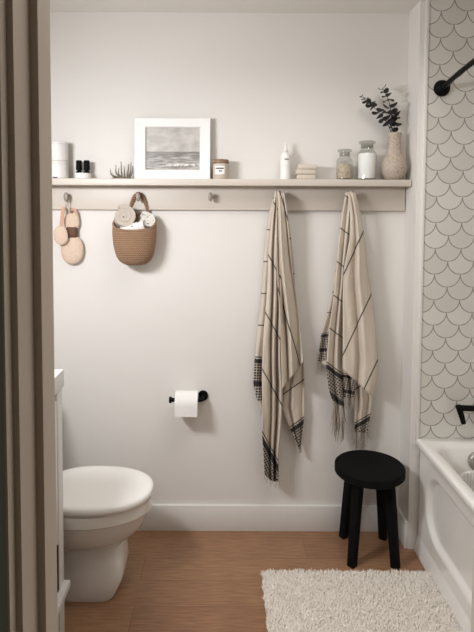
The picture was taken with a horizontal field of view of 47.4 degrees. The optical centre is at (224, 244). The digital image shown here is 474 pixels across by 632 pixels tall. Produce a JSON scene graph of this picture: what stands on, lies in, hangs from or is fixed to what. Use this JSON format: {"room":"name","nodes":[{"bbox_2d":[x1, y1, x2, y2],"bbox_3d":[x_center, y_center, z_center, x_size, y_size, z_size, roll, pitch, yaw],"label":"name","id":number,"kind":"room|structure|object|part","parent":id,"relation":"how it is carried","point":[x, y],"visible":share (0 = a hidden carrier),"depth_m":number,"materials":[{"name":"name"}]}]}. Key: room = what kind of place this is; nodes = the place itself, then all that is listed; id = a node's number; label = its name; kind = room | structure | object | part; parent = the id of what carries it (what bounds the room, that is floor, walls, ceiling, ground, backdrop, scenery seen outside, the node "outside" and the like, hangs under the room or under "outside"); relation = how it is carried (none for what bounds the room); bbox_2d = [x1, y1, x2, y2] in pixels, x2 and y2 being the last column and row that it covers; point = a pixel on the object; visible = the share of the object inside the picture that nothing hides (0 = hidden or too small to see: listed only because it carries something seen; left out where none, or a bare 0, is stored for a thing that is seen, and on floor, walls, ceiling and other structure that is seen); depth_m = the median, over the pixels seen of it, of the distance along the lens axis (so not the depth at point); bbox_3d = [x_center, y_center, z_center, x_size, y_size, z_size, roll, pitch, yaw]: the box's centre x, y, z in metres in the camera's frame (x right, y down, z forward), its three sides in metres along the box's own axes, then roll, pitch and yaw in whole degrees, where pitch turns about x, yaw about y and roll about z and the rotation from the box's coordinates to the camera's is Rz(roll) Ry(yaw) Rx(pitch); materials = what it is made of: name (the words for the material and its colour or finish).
{"room":"bathroom","nodes":[
{"label":"bathroom","id":0,"kind":"room"},
{"bbox_2d":[0,226,7,631],"bbox_3d":[0.309,0.260,0.750,2.660,2.473,0.129,0,3,0],"label":"wall","id":1,"kind":"structure","parent":0,"point":[3,559],"depth_m":0.69,"materials":[{"name":"paint"}]},
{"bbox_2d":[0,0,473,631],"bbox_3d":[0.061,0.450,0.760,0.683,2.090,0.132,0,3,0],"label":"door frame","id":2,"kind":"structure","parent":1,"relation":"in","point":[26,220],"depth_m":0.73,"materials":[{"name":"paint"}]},
{"bbox_2d":[50,12,408,504],"bbox_3d":[-0.136,0.157,2.622,1.969,2.473,0.100,0,3,0],"label":"wall","id":3,"kind":"structure","parent":0,"point":[127,338],"depth_m":2.57,"materials":[{"name":"paint"}]},
{"bbox_2d":[169,390,207,402],"bbox_3d":[-0.172,0.730,2.565,0.182,0.049,0.077,0,3,0],"label":"toilet roll holder","id":4,"kind":"object","parent":3,"relation":"attached to","point":[203,395],"visible":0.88,"depth_m":2.57,"materials":[{"name":"black metal"}]},
{"bbox_2d":[175,390,198,416],"bbox_3d":[-0.180,0.744,2.542,0.105,0.109,0.110,0,3,0],"label":"toilet roll","id":5,"kind":"object","parent":4,"relation":"on","point":[186,401],"visible":0.95,"depth_m":2.49,"materials":[{"name":"paper"}]},
{"bbox_3d":[-0.106,0.728,2.597,0.049,0.049,0.012,0,3,0],"label":"wall plate","id":6,"kind":"part","parent":4,"relation":"part of","materials":[{"name":"black metal"}]},
{"bbox_2d":[52,178,410,210],"bbox_3d":[-0.086,-0.229,2.499,1.863,0.141,0.104,0,3,0],"label":"shelf","id":7,"kind":"object","parent":3,"relation":"attached to","point":[84,193],"visible":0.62,"depth_m":2.53,"materials":[{"name":"paint"}]},
{"bbox_2d":[53,201,67,244],"bbox_3d":[-0.761,-0.115,2.506,0.073,0.237,0.025,-1,3,-14],"label":"body scrubber","id":8,"kind":"object","parent":7,"relation":"hanging from","point":[60,234],"visible":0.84,"depth_m":2.50,"materials":[{"name":"wood"}]},
{"bbox_2d":[52,160,68,177],"bbox_3d":[-0.768,-0.341,2.489,0.093,0.080,0.094,0,3,0],"label":"canister","id":9,"kind":"object","parent":7,"relation":"on","point":[60,169],"visible":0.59,"depth_m":2.45,"materials":[{"name":"white ceramic"}]},
{"bbox_2d":[52,141,68,160],"bbox_3d":[-0.768,-0.426,2.485,0.093,0.088,0.093,0,3,0],"label":"canister","id":10,"kind":"object","parent":9,"relation":"on","point":[60,151],"visible":0.62,"depth_m":2.44,"materials":[{"name":"white ceramic"}]},
{"bbox_3d":[-0.767,-0.465,2.483,0.093,0.010,0.093,0,3,0],"label":"lid","id":11,"kind":"part","parent":10,"relation":"part of","materials":[{"name":"white ceramic"}]},
{"bbox_3d":[-0.768,-0.376,2.487,0.093,0.010,0.093,0,3,0],"label":"lid","id":12,"kind":"part","parent":9,"relation":"part of","materials":[{"name":"white ceramic"}]},
{"bbox_2d":[61,194,83,263],"bbox_3d":[-0.719,-0.070,2.534,0.106,0.331,0.035,0,3,0],"label":"body scrubber","id":13,"kind":"object","parent":7,"relation":"hanging from","point":[72,252],"visible":0.95,"depth_m":2.53,"materials":[{"name":"fabric"}]},
{"bbox_2d":[75,173,90,177],"bbox_3d":[-0.657,-0.314,2.497,0.074,0.026,0.074,0,3,0],"label":"dish","id":14,"kind":"object","parent":7,"relation":"on","point":[77,175],"visible":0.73,"depth_m":2.46,"materials":[{"name":"white ceramic"}]},
{"bbox_2d":[76,160,81,172],"bbox_3d":[-0.674,-0.347,2.495,0.029,0.080,0.029,0,3,0],"label":"oil bottle","id":15,"kind":"object","parent":14,"relation":"on","point":[78,162],"visible":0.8,"depth_m":2.48,"materials":[{"name":"black glass"}]},
{"bbox_2d":[84,160,89,172],"bbox_3d":[-0.639,-0.347,2.495,0.029,0.080,0.029,0,3,0],"label":"oil bottle","id":16,"kind":"object","parent":14,"relation":"on","point":[86,162],"visible":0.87,"depth_m":2.48,"materials":[{"name":"black glass"}]},
{"bbox_2d":[110,164,132,178],"bbox_3d":[-0.479,-0.341,2.493,0.106,0.082,0.033,0,3,0],"label":"air plant","id":17,"kind":"object","parent":7,"relation":"on","point":[130,173],"visible":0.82,"depth_m":2.49,"materials":[{"name":"grey plant"}]},
{"bbox_2d":[112,192,156,264],"bbox_3d":[-0.416,-0.073,2.488,0.202,0.338,0.139,0,3,0],"label":"hanging basket","id":18,"kind":"object","parent":7,"relation":"hanging from","point":[131,247],"visible":0.75,"depth_m":2.44,"materials":[{"name":"wicker"}]},
{"bbox_2d":[114,204,134,227],"bbox_3d":[-0.463,-0.121,2.491,0.094,0.124,0.113,-1,3,-14],"label":"rolled washcloth","id":19,"kind":"object","parent":18,"relation":"in","point":[125,214],"visible":0.93,"depth_m":2.45,"materials":[{"name":"beige fabric"}]},
{"bbox_2d":[120,220,145,229],"bbox_3d":[-0.417,-0.073,2.459,0.118,0.072,0.045,1,3,9],"label":"rolled washcloth","id":20,"kind":"object","parent":18,"relation":"in","point":[139,225],"visible":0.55,"depth_m":2.44,"materials":[{"name":"white fabric"}]},
{"bbox_3d":[-0.404,-0.188,2.530,0.109,0.114,0.029,0,3,0],"label":"handle","id":21,"kind":"part","parent":18,"relation":"part of","materials":[{"name":"wicker"}]},
{"bbox_2d":[137,212,154,227],"bbox_3d":[-0.367,-0.099,2.501,0.068,0.102,0.100,-1,4,-29],"label":"rolled washcloth","id":22,"kind":"object","parent":18,"relation":"in","point":[149,219],"visible":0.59,"depth_m":2.47,"materials":[{"name":"white fabric"}]},
{"bbox_2d":[134,118,210,178],"bbox_3d":[-0.243,-0.442,2.505,0.351,0.282,0.030,0,3,0],"label":"framed picture","id":23,"kind":"object","parent":7,"relation":"on","point":[164,148],"visible":0.92,"depth_m":2.50,"materials":[{"name":"paint"}]},
{"bbox_2d":[146,128,199,169],"bbox_3d":[-0.243,-0.442,2.511,0.343,0.274,0.005,0,1,0],"label":"print","id":24,"kind":"object","parent":23,"relation":"attached to","point":[166,148],"depth_m":2.51},
{"bbox_2d":[213,159,228,178],"bbox_3d":[-0.019,-0.344,2.490,0.075,0.091,0.076,0,3,0],"label":"candle","id":25,"kind":"object","parent":7,"relation":"on","point":[220,166],"visible":0.94,"depth_m":2.46,"materials":[{"name":"glass"}]},
{"bbox_3d":[-0.019,-0.377,2.488,0.075,0.025,0.075,0,3,0],"label":"lid","id":26,"kind":"part","parent":25,"relation":"part of","materials":[{"name":"brown wood"}]},
{"bbox_2d":[253,190,303,488],"bbox_3d":[0.256,0.456,2.509,0.240,1.412,0.135,0,3,0],"label":"hanging towel","id":27,"kind":"object","parent":7,"relation":"hanging from","point":[278,361],"visible":1,"depth_m":2.50,"materials":[{"name":"fabric"}]},
{"bbox_2d":[280,143,290,178],"bbox_3d":[0.279,-0.382,2.492,0.048,0.170,0.049,0,3,0],"label":"lotion bottle","id":28,"kind":"object","parent":7,"relation":"on","point":[285,158],"visible":0.88,"depth_m":2.48,"materials":[{"name":"white plastic"}]},
{"bbox_2d":[296,174,315,178],"bbox_3d":[0.373,-0.308,2.492,0.085,0.023,0.056,0,3,0],"label":"soap bar","id":29,"kind":"object","parent":7,"relation":"on","point":[299,176],"visible":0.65,"depth_m":2.46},
{"bbox_2d":[295,169,315,174],"bbox_3d":[0.371,-0.332,2.491,0.090,0.023,0.056,0,3,-2],"label":"soap bar","id":30,"kind":"object","parent":29,"relation":"on","point":[298,171],"visible":0.98,"depth_m":2.46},
{"bbox_2d":[297,165,316,169],"bbox_3d":[0.379,-0.354,2.489,0.087,0.021,0.056,0,3,4],"label":"soap bar","id":31,"kind":"object","parent":30,"relation":"on","point":[298,166],"visible":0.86,"depth_m":2.46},
{"bbox_2d":[337,164,351,178],"bbox_3d":[0.551,-0.366,2.492,0.075,0.140,0.075,0,3,0],"label":"apothecary jar","id":32,"kind":"object","parent":7,"relation":"on","point":[344,171],"visible":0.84,"depth_m":2.46,"materials":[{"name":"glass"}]},
{"bbox_2d":[317,190,377,448],"bbox_3d":[0.574,0.366,2.518,0.279,1.231,0.115,1,3,11],"label":"hanging towel","id":33,"kind":"object","parent":7,"relation":"hanging from","point":[348,351],"visible":1,"depth_m":2.48,"materials":[{"name":"fabric"}]},
{"bbox_2d":[357,146,375,178],"bbox_3d":[0.654,-0.384,2.491,0.087,0.178,0.087,0,3,0],"label":"apothecary jar","id":34,"kind":"object","parent":7,"relation":"on","point":[366,169],"visible":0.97,"depth_m":2.46,"materials":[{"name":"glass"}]},
{"bbox_2d":[381,132,406,179],"bbox_3d":[0.776,-0.402,2.480,0.116,0.215,0.116,0,3,0],"label":"vase","id":35,"kind":"object","parent":7,"relation":"on","point":[393,165],"visible":0.98,"depth_m":2.45,"materials":[{"name":"beige ceramic"}]},
{"bbox_2d":[359,95,390,131],"bbox_3d":[0.695,-0.573,2.463,0.168,0.219,0.062,0,3,0],"label":"stem","id":36,"kind":"object","parent":35,"relation":"in","point":[367,101],"visible":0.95,"depth_m":2.46,"materials":[{"name":"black plant"}]},
{"bbox_2d":[378,85,398,130],"bbox_3d":[0.742,-0.594,2.455,0.092,0.262,0.057,0,3,0],"label":"stem","id":37,"kind":"object","parent":35,"relation":"in","point":[386,90],"visible":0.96,"depth_m":2.45,"materials":[{"name":"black plant"}]},
{"bbox_2d":[389,110,401,131],"bbox_3d":[0.780,-0.546,2.482,0.058,0.163,0.054,0,3,0],"label":"stem","id":38,"kind":"object","parent":35,"relation":"in","point":[395,118],"visible":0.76,"depth_m":2.47,"materials":[{"name":"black plant"}]},
{"bbox_2d":[137,504,398,531],"bbox_3d":[-0.091,1.330,2.628,1.869,0.128,0.015,0,3,0],"label":"baseboard","id":39,"kind":"structure","parent":3,"relation":"attached to","point":[161,517],"depth_m":2.62,"materials":[{"name":"paint"}]},
{"bbox_2d":[50,0,425,12],"bbox_3d":[0.315,-1.075,1.609,2.860,0.100,1.990,0,3,0],"label":"ceiling","id":40,"kind":"structure","parent":0,"point":[209,6],"depth_m":2.43,"materials":[{"name":"paint"}]},
{"bbox_2d":[64,531,424,631],"bbox_3d":[0.303,1.547,0.765,2.860,0.100,3.960,0,3,0],"label":"floor","id":41,"kind":"structure","parent":0,"point":[172,581],"depth_m":2.33,"materials":[{"name":"brown wood"}]},
{"bbox_2d":[54,369,69,631],"bbox_3d":[-0.794,0.966,1.411,0.459,0.982,1.100,0,3,0],"label":"vanity cabinet","id":42,"kind":"object","parent":41,"relation":"on","point":[63,586],"visible":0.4,"depth_m":1.91,"materials":[{"name":"paint"}]},
{"bbox_3d":[-0.591,0.811,1.645,0.011,0.511,0.487,0,3,0],"label":"door","id":43,"kind":"part","parent":42,"relation":"part of","materials":[{"name":"paint"}]},
{"bbox_3d":[-0.774,1.146,1.907,0.370,0.166,0.012,0,3,0],"label":"panel","id":44,"kind":"part","parent":42,"relation":"part of","materials":[{"name":"white wood"}]},
{"bbox_2d":[54,369,63,394],"bbox_3d":[-0.799,0.507,1.386,0.445,0.062,1.100,0,3,0],"label":"countertop","id":45,"kind":"structure","parent":42,"relation":"on","point":[59,373],"depth_m":1.88,"materials":[{"name":"paint"}]},
{"bbox_3d":[-0.610,0.970,1.930,0.050,0.920,0.052,0,3,0],"label":"leg","id":46,"kind":"part","parent":42,"relation":"part of","materials":[{"name":"paint"}]},
{"bbox_2d":[57,580,69,614],"bbox_3d":[-0.770,1.268,1.426,0.409,0.026,1.098,0,3,0],"label":"shelf","id":47,"kind":"object","parent":42,"relation":"attached to","point":[62,591],"depth_m":1.91,"materials":[{"name":"paint"}]},
{"bbox_2d":[63,466,153,601],"bbox_3d":[-0.657,1.015,2.223,0.723,0.796,0.420,0,3,0],"label":"toilet","id":48,"kind":"object","parent":41,"relation":"on","point":[103,506],"visible":0.48,"depth_m":2.14,"materials":[{"name":"ceramic"}]},
{"bbox_3d":[-0.532,1.026,2.224,0.456,0.009,0.345,0,3,0],"label":"seat","id":49,"kind":"part","parent":48,"relation":"part of","materials":[{"name":"ceramic"}]},
{"bbox_3d":[-0.528,1.005,2.223,0.465,0.033,0.367,0,3,0],"label":"lid","id":50,"kind":"part","parent":48,"relation":"part of","materials":[{"name":"ceramic"}]},
{"bbox_2d":[259,568,463,631],"bbox_3d":[0.512,1.413,2.028,0.738,0.032,0.582,0,3,0],"label":"bath rug","id":51,"kind":"object","parent":41,"relation":"on","point":[308,601],"visible":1,"depth_m":2.12,"materials":[{"name":"fabric"}]},
{"bbox_2d":[335,450,405,569],"bbox_3d":[0.648,1.198,2.437,0.308,0.420,0.310,0,3,0],"label":"stool","id":52,"kind":"object","parent":41,"relation":"on","point":[359,470],"visible":0.99,"depth_m":2.36,"materials":[{"name":"black wood"}]},
{"bbox_3d":[0.581,1.209,2.550,0.041,0.384,0.084,-2,4,-31],"label":"leg","id":53,"kind":"part","parent":52,"relation":"part of","materials":[{"name":"black wood"}]},
{"bbox_3d":[0.573,1.219,2.371,0.072,0.384,0.041,-2,4,-41],"label":"leg","id":54,"kind":"part","parent":52,"relation":"part of","materials":[{"name":"black wood"}]},
{"bbox_3d":[0.649,1.008,2.425,0.308,0.040,0.308,0,3,0],"label":"seat","id":55,"kind":"part","parent":52,"relation":"part of","materials":[{"name":"black wood"}]},
{"bbox_3d":[0.736,1.211,2.541,0.041,0.384,0.085,3,4,40],"label":"leg","id":56,"kind":"part","parent":52,"relation":"part of","materials":[{"name":"black wood"}]},
{"bbox_3d":[0.730,1.220,2.364,0.076,0.384,0.041,3,4,42],"label":"leg","id":57,"kind":"part","parent":52,"relation":"part of","materials":[{"name":"black wood"}]},
{"bbox_2d":[414,439,473,631],"bbox_3d":[1.249,1.189,1.669,0.764,0.527,1.593,0,3,0],"label":"bathtub","id":58,"kind":"object","parent":41,"relation":"on","point":[443,547],"visible":0.98,"depth_m":2.21,"materials":[{"name":"ceramic"}]},
{"bbox_2d":[459,471,473,490],"bbox_3d":[1.052,1.063,2.302,0.150,0.197,0.017,0,3,0],"label":"pillow","id":59,"kind":"object","parent":58,"relation":"in","point":[468,476],"visible":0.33,"depth_m":2.29,"materials":[{"name":"fabric"}]},
{"bbox_3d":[1.108,0.954,2.370,0.080,0.080,0.024,0,3,0],"label":"overflow plate","id":60,"kind":"part","parent":58,"relation":"part of","materials":[{"name":"silver metal"}]},
{"bbox_2d":[398,0,473,548],"bbox_3d":[1.294,0.167,2.542,0.891,2.473,0.260,0,3,0],"label":"wall","id":61,"kind":"structure","parent":0,"point":[447,344],"depth_m":2.41,"materials":[{"name":"tile"}]},
{"bbox_2d":[397,507,407,547],"bbox_3d":[0.836,1.338,2.555,0.015,0.128,0.130,0,3,0],"label":"baseboard","id":62,"kind":"structure","parent":61,"relation":"attached to","point":[402,521],"depth_m":2.52,"materials":[{"name":"paint"}]},
{"bbox_2d":[415,0,429,444],"bbox_3d":[0.877,-0.075,2.403,0.014,1.978,0.017,0,3,0],"label":"trim","id":63,"kind":"structure","parent":61,"relation":"attached to","point":[427,2],"depth_m":2.39,"materials":[{"name":"paint"}]},
{"bbox_2d":[434,58,473,96],"bbox_3d":[0.928,-0.639,1.570,0.112,0.072,1.595,0,3,0],"label":"shower rod","id":64,"kind":"object","parent":61,"relation":"attached to","point":[441,87],"visible":1,"depth_m":2.28,"materials":[{"name":"black metal"}]},
{"bbox_3d":[0.915,-0.639,1.562,0.086,0.021,1.579,0,3,0],"label":"rod","id":65,"kind":"part","parent":64,"relation":"part of","materials":[{"name":"black metal"}]},
{"bbox_2d":[455,404,473,424],"bbox_3d":[1.150,0.738,2.411,0.259,0.156,0.063,0,3,0],"label":"faucet","id":66,"kind":"object","parent":61,"relation":"attached to","point":[460,408],"visible":1,"depth_m":2.38,"materials":[{"name":"black metal"}]}
]}

